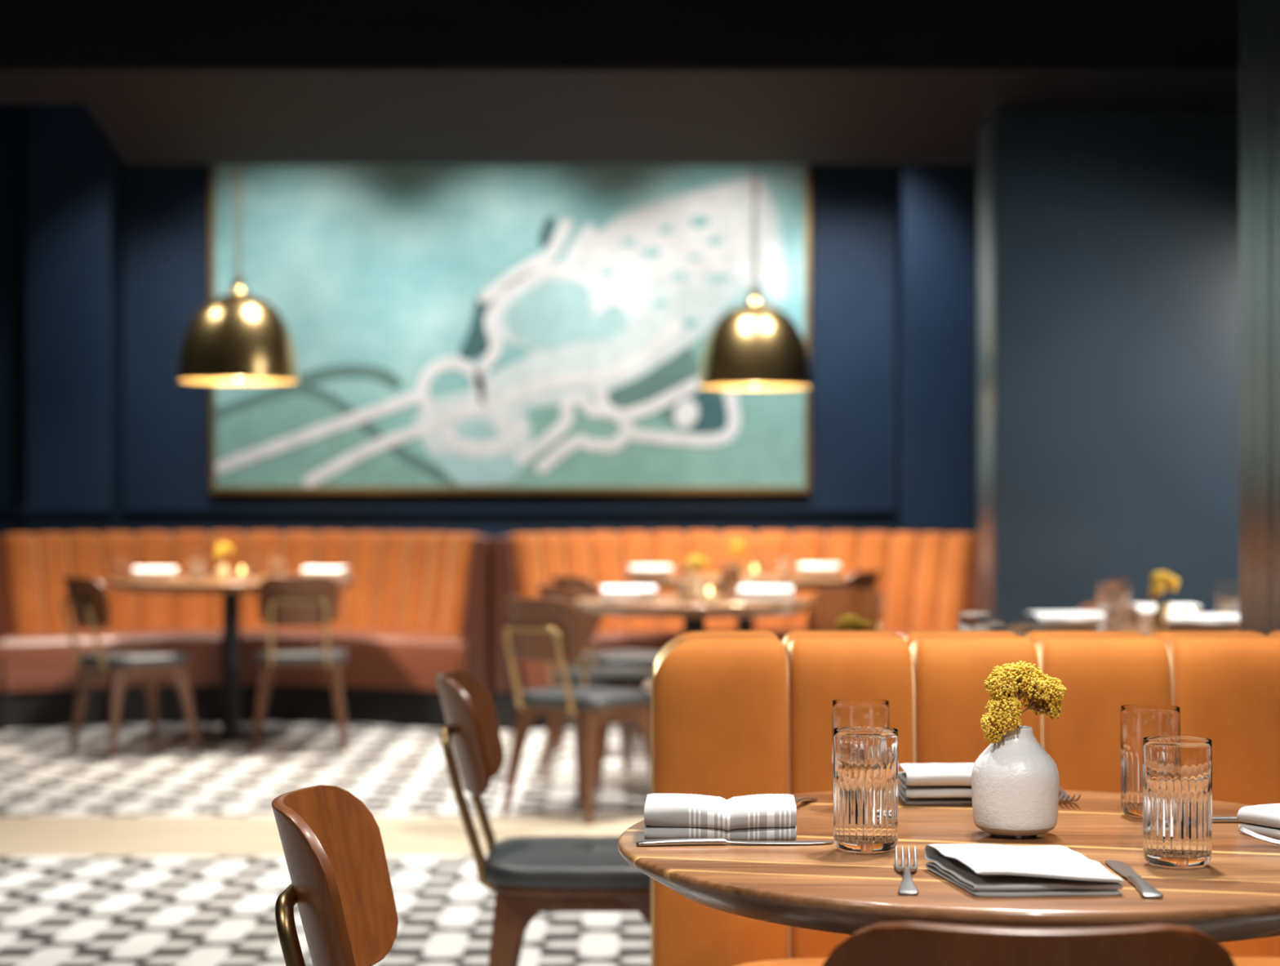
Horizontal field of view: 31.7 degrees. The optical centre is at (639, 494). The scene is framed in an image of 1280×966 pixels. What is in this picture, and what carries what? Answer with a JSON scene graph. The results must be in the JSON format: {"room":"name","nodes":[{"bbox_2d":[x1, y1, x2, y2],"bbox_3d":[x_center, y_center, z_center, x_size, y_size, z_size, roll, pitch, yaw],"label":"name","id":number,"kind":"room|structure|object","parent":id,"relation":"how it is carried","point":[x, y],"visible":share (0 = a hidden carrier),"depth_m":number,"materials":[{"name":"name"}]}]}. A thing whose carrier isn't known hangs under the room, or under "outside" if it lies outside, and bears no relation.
{"room":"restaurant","nodes":[
{"label":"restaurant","id":0,"kind":"room"},
{"bbox_2d":[0,815,644,855],"bbox_3d":[0.000,1.197,7.615,9.200,0.100,0.888,0,0,0],"label":"floor strip","id":1,"kind":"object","parent":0,"point":[20,835],"visible":0.05,"depth_m":7.65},
{"bbox_2d":[0,855,650,965],"bbox_3d":[0.000,1.197,2.335,9.200,0.100,9.670,0,0,0],"label":"floor","id":2,"kind":"structure","parent":0,"point":[55,910],"depth_m":6.13,"materials":[{"name":"tile"}]},
{"bbox_2d":[271,784,398,965],"bbox_3d":[-0.168,0.752,2.671,0.530,0.790,0.422,0,0,2],"label":"dining chair","id":3,"kind":"object","parent":2,"relation":"on","point":[340,886],"visible":1,"depth_m":2.76,"materials":[{"name":"brown wood"}]},
{"bbox_2d":[435,669,650,965],"bbox_3d":[-0.143,0.752,4.501,0.530,0.790,0.422,0,0,1],"label":"dining chair","id":4,"kind":"object","parent":2,"relation":"on","point":[528,876],"visible":0.8,"depth_m":4.34,"materials":[{"name":"brown wood"}]},
{"bbox_2d":[641,677,651,694],"bbox_3d":[0.460,0.772,4.780,0.914,0.750,0.914,0,0,0],"label":"round table","id":5,"kind":"object","parent":2,"relation":"on","point":[646,684],"visible":0.05,"depth_m":4.72,"materials":[{"name":"brown wood"}]},
{"bbox_2d":[958,612,991,630],"bbox_3d":[0.742,0.329,5.000,0.072,0.135,0.072,0,0,-10],"label":"drinking glass","id":6,"kind":"object","parent":5,"relation":"on","point":[966,620],"visible":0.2,"depth_m":4.97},
{"bbox_2d":[972,621,1007,631],"bbox_3d":[0.716,0.329,4.620,0.072,0.135,0.072,0,0,8],"label":"drinking glass","id":7,"kind":"object","parent":5,"relation":"on","point":[980,625],"visible":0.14,"depth_m":4.59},
{"bbox_3d":[0.434,0.364,4.700,0.066,0.065,0.066,0,0,0],"label":"bud vase","id":8,"kind":"object","parent":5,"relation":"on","visible":0},
{"bbox_2d":[835,613,871,630],"bbox_3d":[0.440,0.305,4.698,0.095,0.112,0.057,0,0,-39],"label":"flower sprig","id":9,"kind":"object","parent":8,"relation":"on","point":[855,621],"visible":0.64,"depth_m":4.69,"materials":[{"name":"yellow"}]},
{"bbox_2d":[617,790,1279,942],"bbox_3d":[0.431,0.772,2.607,0.914,0.750,0.914,0,0,0],"label":"round table","id":10,"kind":"object","parent":2,"relation":"on","point":[1236,895],"visible":0.59,"depth_m":2.35,"materials":[{"name":"brown wood"}]},
{"bbox_2d":[644,792,796,839],"bbox_3d":[0.094,0.375,2.635,0.175,0.043,0.122,0,0,2],"label":"folded napkin","id":11,"kind":"object","parent":10,"relation":"on","point":[763,816],"visible":0.98,"depth_m":2.58,"materials":[{"name":"grey fabric"}]},
{"bbox_2d":[635,837,834,845],"bbox_3d":[0.108,0.393,2.560,0.225,0.007,0.022,0,0,-3],"label":"table knife","id":12,"kind":"object","parent":10,"relation":"on","point":[694,841],"visible":1,"depth_m":2.55,"materials":[{"name":"metal"}]},
{"bbox_2d":[795,796,817,804],"bbox_3d":[0.195,0.387,2.841,0.024,0.019,0.196,0,0,16],"label":"fork","id":13,"kind":"object","parent":10,"relation":"on","point":[797,800],"visible":0.2,"depth_m":2.88,"materials":[{"name":"metal"}]},
{"bbox_2d":[831,698,889,799],"bbox_3d":[0.280,0.329,2.862,0.072,0.135,0.072,0,0,-10],"label":"drinking glass","id":14,"kind":"object","parent":10,"relation":"on","point":[846,712],"visible":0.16,"depth_m":2.83,"materials":[{"name":"clear glass"}]},
{"bbox_2d":[833,725,898,853],"bbox_3d":[0.252,0.329,2.515,0.072,0.135,0.072,0,0,-8],"label":"drinking glass","id":15,"kind":"object","parent":10,"relation":"on","point":[866,758],"visible":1,"depth_m":2.48,"materials":[{"name":"clear glass"}]},
{"bbox_2d":[894,844,918,895],"bbox_3d":[0.276,0.387,2.333,0.024,0.019,0.196,0,0,6],"label":"fork","id":16,"kind":"object","parent":10,"relation":"on","point":[907,886],"visible":1,"depth_m":2.31,"materials":[{"name":"metal"}]},
{"bbox_2d":[898,762,974,804],"bbox_3d":[0.425,0.374,2.936,0.177,0.046,0.143,0,0,-2],"label":"folded napkin","id":17,"kind":"object","parent":10,"relation":"on","point":[934,783],"visible":0.55,"depth_m":2.88,"materials":[{"name":"white fabric"}]},
{"bbox_2d":[971,725,1059,838],"bbox_3d":[0.438,0.334,2.635,0.101,0.126,0.101,0,0,0],"label":"ceramic vase","id":18,"kind":"object","parent":10,"relation":"on","point":[1015,784],"visible":0.89,"depth_m":2.60,"materials":[{"name":"beige ceramic"}]},
{"bbox_2d":[980,660,1066,743],"bbox_3d":[0.443,0.271,2.630,0.106,0.153,0.063,0,0,-14],"label":"flower sprig","id":19,"kind":"object","parent":18,"relation":"in","point":[1018,677],"visible":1,"depth_m":2.62,"materials":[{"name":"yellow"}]},
{"bbox_2d":[924,843,1124,896],"bbox_3d":[0.391,0.382,2.314,0.169,0.030,0.180,0,0,-3],"label":"folded napkin","id":20,"kind":"object","parent":10,"relation":"on","point":[979,868],"visible":1,"depth_m":2.27,"materials":[{"name":"white fabric"}]},
{"bbox_2d":[1058,786,1080,801],"bbox_3d":[0.551,0.387,2.947,0.024,0.019,0.196,0,0,3],"label":"fork","id":21,"kind":"object","parent":10,"relation":"on","point":[1064,797],"visible":0.84,"depth_m":2.90,"materials":[{"name":"metal"}]},
{"bbox_2d":[1105,859,1163,898],"bbox_3d":[0.508,0.393,2.327,0.022,0.007,0.225,0,0,2],"label":"table knife","id":22,"kind":"object","parent":10,"relation":"on","point":[1145,889],"visible":1,"depth_m":2.29,"materials":[{"name":"metal"}]},
{"bbox_2d":[1120,704,1180,818],"bbox_3d":[0.629,0.329,2.782,0.072,0.135,0.072,0,0,-10],"label":"drinking glass","id":23,"kind":"object","parent":10,"relation":"on","point":[1137,722],"visible":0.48,"depth_m":2.76,"materials":[{"name":"clear glass"}]},
{"bbox_2d":[1142,735,1212,869],"bbox_3d":[0.575,0.329,2.415,0.072,0.135,0.072,0,0,10],"label":"drinking glass","id":24,"kind":"object","parent":10,"relation":"on","point":[1177,770],"visible":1,"depth_m":2.38,"materials":[{"name":"clear glass"}]},
{"bbox_2d":[1212,815,1245,822],"bbox_3d":[0.757,0.393,2.732,0.225,0.007,0.022,0,0,1],"label":"table knife","id":25,"kind":"object","parent":10,"relation":"on","point":[1228,818],"visible":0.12,"depth_m":2.73,"materials":[{"name":"metal"}]},
{"bbox_2d":[1236,803,1279,839],"bbox_3d":[0.794,0.380,2.630,0.153,0.033,0.120,0,0,-28],"label":"folded napkin","id":26,"kind":"object","parent":10,"relation":"on","point":[1264,820],"visible":0.94,"depth_m":2.62,"materials":[{"name":"white fabric"}]},
{"bbox_2d":[1240,826,1279,844],"bbox_3d":[0.772,0.387,2.520,0.196,0.019,0.024,0,0,23],"label":"fork","id":27,"kind":"object","parent":10,"relation":"on","point":[1242,829],"visible":1,"depth_m":2.55,"materials":[{"name":"metal"}]},
{"bbox_2d":[650,630,1279,965],"bbox_3d":[0.677,0.682,3.535,1.319,0.930,1.250,0,0,0],"label":"bench","id":28,"kind":"object","parent":2,"relation":"on","point":[734,713],"visible":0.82,"depth_m":3.40,"materials":[{"name":"amber leather"},{"name":"brass piping"}]},
{"bbox_2d":[822,920,1235,965],"bbox_3d":[0.343,0.752,2.114,0.422,0.790,0.530,0,0,3],"label":"dining chair","id":29,"kind":"object","parent":2,"relation":"on","point":[910,943],"visible":1,"depth_m":1.87,"materials":[{"name":"brown wood"}]},
{"bbox_2d":[1007,622,1168,635],"bbox_3d":[1.550,0.772,6.700,0.914,0.750,0.914,0,0,0],"label":"round table","id":30,"kind":"object","parent":2,"relation":"on","point":[1020,628],"visible":0.06,"depth_m":6.71,"materials":[{"name":"brown wood"}]},
{"bbox_2d":[1024,610,1105,631],"bbox_3d":[1.230,0.367,6.542,0.200,0.058,0.133,0,0,-8],"label":"folded napkin","id":31,"kind":"object","parent":30,"relation":"on","point":[1067,620],"visible":0.91,"depth_m":6.49,"materials":[{"name":"white fabric"}]},
{"bbox_2d":[1096,583,1121,630],"bbox_3d":[1.375,0.329,6.620,0.072,0.135,0.072,0,0,8],"label":"drinking glass","id":32,"kind":"object","parent":30,"relation":"on","point":[1108,596],"visible":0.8,"depth_m":6.59,"materials":[{"name":"white"}]},
{"bbox_2d":[1075,601,1158,620],"bbox_3d":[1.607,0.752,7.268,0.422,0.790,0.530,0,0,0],"label":"folded napkin","id":33,"kind":"object","parent":30,"relation":"on","point":[1091,606],"visible":0.02,"depth_m":7.49,"materials":[{"name":"white fabric"}]},
{"bbox_2d":[1106,579,1131,624],"bbox_3d":[1.465,0.329,6.900,0.072,0.135,0.072,0,0,-8],"label":"drinking glass","id":34,"kind":"object","parent":30,"relation":"on","point":[1126,584],"visible":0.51,"depth_m":6.87,"materials":[{"name":"white"}]},
{"bbox_2d":[1151,603,1173,630],"bbox_3d":[1.544,0.359,6.660,0.066,0.077,0.066,0,0,0],"label":"bud vase","id":35,"kind":"object","parent":30,"relation":"on","point":[1160,620],"visible":0.88,"depth_m":6.64,"materials":[{"name":"beige ceramic"}]},
{"bbox_2d":[1148,570,1179,603],"bbox_3d":[1.542,0.289,6.656,0.095,0.130,0.057,0,0,-14],"label":"flower sprig","id":36,"kind":"object","parent":35,"relation":"in","point":[1157,578],"visible":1,"depth_m":6.64,"materials":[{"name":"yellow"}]},
{"bbox_2d":[1130,603,1201,623],"bbox_3d":[1.623,0.367,6.992,0.200,0.058,0.133,0,0,-5],"label":"folded napkin","id":37,"kind":"object","parent":30,"relation":"on","point":[1144,615],"visible":0.38,"depth_m":6.93,"materials":[{"name":"white fabric"}]},
{"bbox_2d":[1181,607,1203,613],"bbox_3d":[1.619,0.363,6.620,0.064,0.065,0.064,0,0,0],"label":"votive candle","id":38,"kind":"object","parent":30,"relation":"on","point":[1184,610],"visible":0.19,"depth_m":6.59,"materials":[{"name":"wax"}]},
{"bbox_2d":[1166,613,1239,630],"bbox_3d":[1.597,0.367,6.392,0.200,0.058,0.133,0,0,10],"label":"folded napkin","id":39,"kind":"object","parent":30,"relation":"on","point":[1176,621],"visible":0.76,"depth_m":6.34,"materials":[{"name":"white fabric"}]},
{"bbox_2d":[1216,582,1239,614],"bbox_3d":[1.754,0.329,6.720,0.072,0.135,0.072,0,0,3],"label":"drinking glass","id":40,"kind":"object","parent":30,"relation":"on","point":[1227,593],"visible":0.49,"depth_m":6.69,"materials":[{"name":"white"}]},
{"bbox_2d":[0,722,650,815],"bbox_3d":[0.000,1.197,10.355,9.200,0.100,4.590,0,0,0],"label":"floor","id":41,"kind":"structure","parent":0,"point":[392,770],"depth_m":9.34,"materials":[{"name":"tile"}]},
{"bbox_2d":[61,575,199,759],"bbox_3d":[-2.297,0.752,10.050,0.530,0.790,0.422,0,0,-39],"label":"dining chair","id":42,"kind":"object","parent":41,"relation":"on","point":[88,598],"visible":1,"depth_m":9.94,"materials":[{"name":"brown wood"}]},
{"bbox_2d":[103,573,356,743],"bbox_3d":[-1.934,0.772,10.680,1.180,0.750,1.180,0,0,0],"label":"round table","id":43,"kind":"object","parent":41,"relation":"on","point":[230,588],"visible":0.73,"depth_m":10.62,"materials":[{"name":"brown wood"}]},
{"bbox_2d":[111,550,127,579],"bbox_3d":[-2.435,0.329,10.550,0.072,0.135,0.072,0,0,-3],"label":"drinking glass","id":44,"kind":"object","parent":43,"relation":"on","point":[118,557],"visible":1,"depth_m":10.52,"materials":[{"name":"white"}]},
{"bbox_2d":[133,566,177,579],"bbox_3d":[-2.276,0.367,10.592,0.200,0.058,0.133,0,0,-12],"label":"folded napkin","id":45,"kind":"object","parent":43,"relation":"on","point":[141,572],"visible":1,"depth_m":10.54,"materials":[{"name":"white fabric"}]},
{"bbox_2d":[187,551,203,581],"bbox_3d":[-2.048,0.329,10.400,0.072,0.135,0.072,0,0,-38],"label":"drinking glass","id":46,"kind":"object","parent":43,"relation":"on","point":[195,558],"visible":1,"depth_m":10.37,"materials":[{"name":"white"}]},
{"bbox_2d":[195,548,211,576],"bbox_3d":[-2.117,0.329,10.950,0.072,0.135,0.072,0,0,-8],"label":"drinking glass","id":47,"kind":"object","parent":43,"relation":"on","point":[206,552],"visible":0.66,"depth_m":10.92,"materials":[{"name":"white"}]},
{"bbox_2d":[215,562,229,578],"bbox_3d":[-1.977,0.359,10.680,0.066,0.076,0.066,0,0,0],"label":"bud vase","id":48,"kind":"object","parent":43,"relation":"on","point":[222,571],"visible":1,"depth_m":10.66,"materials":[{"name":"beige ceramic"}]},
{"bbox_2d":[214,542,233,562],"bbox_3d":[-1.971,0.291,10.678,0.095,0.129,0.057,0,0,-39],"label":"flower sprig","id":49,"kind":"object","parent":48,"relation":"in","point":[220,548],"visible":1,"depth_m":10.66,"materials":[{"name":"yellow plant"}]},
{"bbox_2d":[235,565,248,580],"bbox_3d":[-1.843,0.363,10.450,0.064,0.065,0.064,0,0,0],"label":"votive candle","id":50,"kind":"object","parent":43,"relation":"on","point":[242,572],"visible":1,"depth_m":10.43,"materials":[{"name":"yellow glass"}]},
{"bbox_2d":[245,548,261,577],"bbox_3d":[-1.867,0.329,10.900,0.072,0.135,0.072,0,0,38],"label":"drinking glass","id":51,"kind":"object","parent":43,"relation":"on","point":[253,556],"visible":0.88,"depth_m":10.87,"materials":[{"name":"white"}]},
{"bbox_2d":[268,551,284,576],"bbox_3d":[-1.691,0.329,10.500,0.072,0.135,0.072,0,0,8],"label":"drinking glass","id":52,"kind":"object","parent":43,"relation":"on","point":[276,558],"visible":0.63,"depth_m":10.47,"materials":[{"name":"white"}]},
{"bbox_2d":[302,566,351,579],"bbox_3d":[-1.472,0.367,10.592,0.200,0.058,0.133,0,0,10],"label":"folded napkin","id":53,"kind":"object","parent":43,"relation":"on","point":[334,572],"visible":0.82,"depth_m":10.54,"materials":[{"name":"white fabric"}]},
{"bbox_2d":[0,530,493,730],"bbox_3d":[-1.985,0.668,11.457,2.500,0.957,1.071,0,0,0],"label":"booth","id":54,"kind":"object","parent":41,"relation":"on","point":[419,607],"visible":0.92,"depth_m":11.32,"materials":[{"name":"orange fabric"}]},
{"bbox_2d":[250,575,348,753],"bbox_3d":[-1.535,0.752,10.202,0.422,0.790,0.530,0,0,-6],"label":"dining chair","id":55,"kind":"object","parent":41,"relation":"on","point":[283,601],"visible":1,"depth_m":10.02,"materials":[{"name":"brown wood"}]},
{"bbox_2d":[501,595,651,825],"bbox_3d":[-0.231,0.752,8.088,0.422,0.790,0.530,0,0,40],"label":"dining chair","id":56,"kind":"object","parent":41,"relation":"on","point":[550,629],"visible":0.94,"depth_m":7.93,"materials":[{"name":"brown wood"}]},
{"bbox_2d":[537,584,652,789],"bbox_3d":[-0.149,0.752,9.052,0.530,0.790,0.422,0,0,-35],"label":"dining chair","id":57,"kind":"object","parent":41,"relation":"on","point":[615,677],"visible":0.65,"depth_m":8.90,"materials":[{"name":"brown wood"}]},
{"bbox_2d":[551,575,658,759],"bbox_3d":[-0.131,0.752,10.024,0.530,0.790,0.422,0,0,-32],"label":"dining chair","id":58,"kind":"object","parent":41,"relation":"on","point":[630,658],"visible":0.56,"depth_m":9.87,"materials":[{"name":"brown wood"}]},
{"bbox_2d":[573,594,815,633],"bbox_3d":[0.206,0.772,8.550,0.914,0.750,0.914,0,0,0],"label":"round table","id":59,"kind":"object","parent":41,"relation":"on","point":[694,615],"visible":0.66,"depth_m":8.21,"materials":[{"name":"brown wood"}]},
{"bbox_2d":[600,585,656,601],"bbox_3d":[-0.044,0.367,8.412,0.200,0.058,0.133,0,0,-6],"label":"folded napkin","id":60,"kind":"object","parent":59,"relation":"on","point":[610,593],"visible":1,"depth_m":8.36,"materials":[{"name":"white fabric"}]},
{"bbox_2d":[677,565,697,603],"bbox_3d":[0.174,0.329,8.300,0.072,0.135,0.072,0,0,-3],"label":"drinking glass","id":61,"kind":"object","parent":59,"relation":"on","point":[686,575],"visible":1,"depth_m":8.27,"materials":[{"name":"white"}]},
{"bbox_2d":[697,579,701,599],"bbox_3d":[0.207,0.360,8.600,0.066,0.074,0.066,0,0,0],"label":"bud vase","id":62,"kind":"object","parent":59,"relation":"on","point":[699,592],"visible":0.27,"depth_m":8.57,"materials":[{"name":"beige ceramic"}]},
{"bbox_2d":[687,555,707,571],"bbox_3d":[0.213,0.293,8.598,0.095,0.126,0.057,0,0,-39],"label":"flower sprig","id":63,"kind":"object","parent":62,"relation":"in","point":[701,563],"visible":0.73,"depth_m":8.59,"materials":[{"name":"yellow plant"}]},
{"bbox_2d":[700,585,718,604],"bbox_3d":[0.253,0.363,8.220,0.064,0.065,0.064,0,0,0],"label":"votive candle","id":64,"kind":"object","parent":59,"relation":"on","point":[709,593],"visible":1,"depth_m":8.20,"materials":[{"name":"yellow glass"}]},
{"bbox_2d":[720,562,739,597],"bbox_3d":[0.348,0.329,8.700,0.072,0.135,0.072,0,0,8],"label":"drinking glass","id":65,"kind":"object","parent":59,"relation":"on","point":[730,571],"visible":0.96,"depth_m":8.67,"materials":[{"name":"white"}]},
{"bbox_2d":[737,585,794,601],"bbox_3d":[0.472,0.367,8.412,0.200,0.058,0.133,0,0,8],"label":"folded napkin","id":66,"kind":"object","parent":59,"relation":"on","point":[746,593],"visible":1,"depth_m":8.36,"materials":[{"name":"white fabric"}]},
{"bbox_2d":[493,530,977,730],"bbox_3d":[0.515,0.668,11.458,2.460,0.957,1.071,0,0,0],"label":"booth","id":67,"kind":"object","parent":41,"relation":"on","point":[926,579],"visible":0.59,"depth_m":11.48,"materials":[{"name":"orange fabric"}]},
{"bbox_2d":[623,572,849,630],"bbox_3d":[0.510,0.772,10.950,1.180,0.750,1.180,0,0,0],"label":"round table","id":68,"kind":"object","parent":41,"relation":"on","point":[799,582],"visible":0.37,"depth_m":10.59,"materials":[{"name":"brown wood"}]},
{"bbox_2d":[640,547,653,564],"bbox_3d":[0.034,0.329,11.150,0.072,0.135,0.072,0,0,3],"label":"drinking glass","id":69,"kind":"object","parent":68,"relation":"on","point":[646,554],"visible":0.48,"depth_m":11.12,"materials":[{"name":"white"}]},
{"bbox_2d":[626,564,672,577],"bbox_3d":[0.046,0.367,10.842,0.200,0.058,0.133,0,0,-10],"label":"folded napkin","id":70,"kind":"object","parent":68,"relation":"on","point":[637,571],"visible":1,"depth_m":10.79,"materials":[{"name":"white fabric"}]},
{"bbox_2d":[732,560,742,576],"bbox_3d":[0.466,0.359,10.950,0.066,0.076,0.066,0,0,0],"label":"bud vase","id":71,"kind":"object","parent":68,"relation":"on","point":[740,566],"visible":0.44,"depth_m":10.93,"materials":[{"name":"beige ceramic"}]},
{"bbox_2d":[729,541,746,560],"bbox_3d":[0.472,0.291,10.948,0.095,0.129,0.057,0,0,-39],"label":"flower sprig","id":72,"kind":"object","parent":71,"relation":"in","point":[739,547],"visible":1,"depth_m":10.93,"materials":[{"name":"yellow plant"}]},
{"bbox_2d":[747,564,761,578],"bbox_3d":[0.543,0.363,10.700,0.064,0.065,0.064,0,0,0],"label":"votive candle","id":73,"kind":"object","parent":68,"relation":"on","point":[753,570],"visible":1,"depth_m":10.68,"materials":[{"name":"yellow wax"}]},
{"bbox_2d":[757,547,772,575],"bbox_3d":[0.615,0.329,11.100,0.072,0.135,0.072,0,0,-3],"label":"drinking glass","id":74,"kind":"object","parent":68,"relation":"on","point":[764,554],"visible":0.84,"depth_m":11.07,"materials":[{"name":"white"}]},
{"bbox_2d":[777,549,793,577],"bbox_3d":[0.695,0.329,10.750,0.072,0.135,0.072,0,0,-10],"label":"drinking glass","id":75,"kind":"object","parent":68,"relation":"on","point":[785,557],"visible":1,"depth_m":10.72,"materials":[{"name":"white"}]},
{"bbox_2d":[798,563,839,575],"bbox_3d":[0.881,0.367,11.092,0.200,0.058,0.133,0,0,6],"label":"folded napkin","id":76,"kind":"object","parent":68,"relation":"on","point":[805,569],"visible":1,"depth_m":11.04,"materials":[{"name":"white fabric"}]},
{"bbox_2d":[782,569,880,642],"bbox_3d":[0.882,0.752,10.746,0.530,0.790,0.422,0,0,30],"label":"dining chair","id":77,"kind":"object","parent":41,"relation":"on","point":[868,579],"visible":0.09,"depth_m":10.55,"materials":[{"name":"brown wood"}]},
{"bbox_2d":[805,587,883,630],"bbox_3d":[0.654,0.752,8.434,0.422,0.790,0.530,0,0,45],"label":"dining chair","id":78,"kind":"object","parent":41,"relation":"on","point":[831,603],"visible":0.13,"depth_m":8.63,"materials":[{"name":"brown wood"}]},
{"bbox_2d":[0,102,893,538],"bbox_3d":[0.000,-0.603,12.700,9.200,3.500,0.100,0,0,0],"label":"wall","id":79,"kind":"structure","parent":0,"point":[166,206],"depth_m":12.65,"materials":[{"name":"blue paint"}]},
{"bbox_2d":[26,102,124,533],"bbox_3d":[-3.118,-0.603,12.475,0.457,3.500,0.350,0,0,0],"label":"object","id":80,"kind":"structure","parent":79,"relation":"attached to","point":[75,174],"depth_m":12.30,"materials":[{"name":"blue paint"}]},
{"bbox_2d":[0,506,894,515],"bbox_3d":[-1.588,0.089,12.450,6.024,0.055,0.400,0,0,0],"label":"trim","id":81,"kind":"structure","parent":79,"relation":"attached to","point":[4,510],"depth_m":12.60,"materials":[{"name":"blue paint"}]},
{"bbox_2d":[209,164,810,492],"bbox_3d":[-0.725,-1.008,12.602,3.346,1.987,0.065,0,0,0],"label":"framed painting","id":82,"kind":"object","parent":79,"relation":"attached to","point":[452,327],"visible":0.98,"depth_m":12.59,"materials":[{"name":"teal paint"}]},
{"bbox_2d":[893,164,977,534],"bbox_3d":[2.012,-0.603,12.440,1.176,3.500,0.420,0,0,0],"label":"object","id":83,"kind":"structure","parent":79,"relation":"attached to","point":[935,205],"depth_m":12.23,"materials":[{"name":"blue paint"}]},
{"bbox_2d":[0,0,1239,164],"bbox_3d":[0.000,-1.628,3.550,9.200,0.450,12.100,0,0,0],"label":"ceiling","id":84,"kind":"structure","parent":0,"point":[149,116],"depth_m":7.52,"materials":[{"name":"grey paint"}]},
{"bbox_2d":[977,108,1239,626],"bbox_3d":[2.245,-0.128,8.420,1.909,2.550,0.440,0,0,0],"label":"wall pillar","id":85,"kind":"structure","parent":0,"point":[1108,239],"depth_m":8.20,"materials":[{"name":"blue paint"}]},
{"bbox_2d":[1239,0,1279,635],"bbox_3d":[1.426,-0.128,1.300,0.148,2.550,7.600,0,0,0],"label":"pillar","id":86,"kind":"structure","parent":0,"point":[1259,20],"depth_m":4.93,"materials":[{"name":"paint"}]},
{"bbox_3d":[0.000,-2.403,5.075,9.200,0.100,15.150,0,0,0],"label":"ceiling","id":87,"kind":"structure","parent":0,"visible":0},
{"bbox_2d":[177,164,298,384],"bbox_3d":[-1.860,-1.439,10.450,0.552,1.828,0.552,0,0,0],"label":"pendant lamp","id":88,"kind":"object","parent":87,"relation":"hanging from","point":[237,337],"visible":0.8,"depth_m":10.26,"materials":[{"name":"gold metal"}]},
{"bbox_2d":[698,164,812,389],"bbox_3d":[0.561,-1.439,11.000,0.552,1.828,0.552,0,0,0],"label":"pendant lamp","id":89,"kind":"object","parent":87,"relation":"hanging from","point":[755,344],"visible":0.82,"depth_m":10.81,"materials":[{"name":"gold metal"}]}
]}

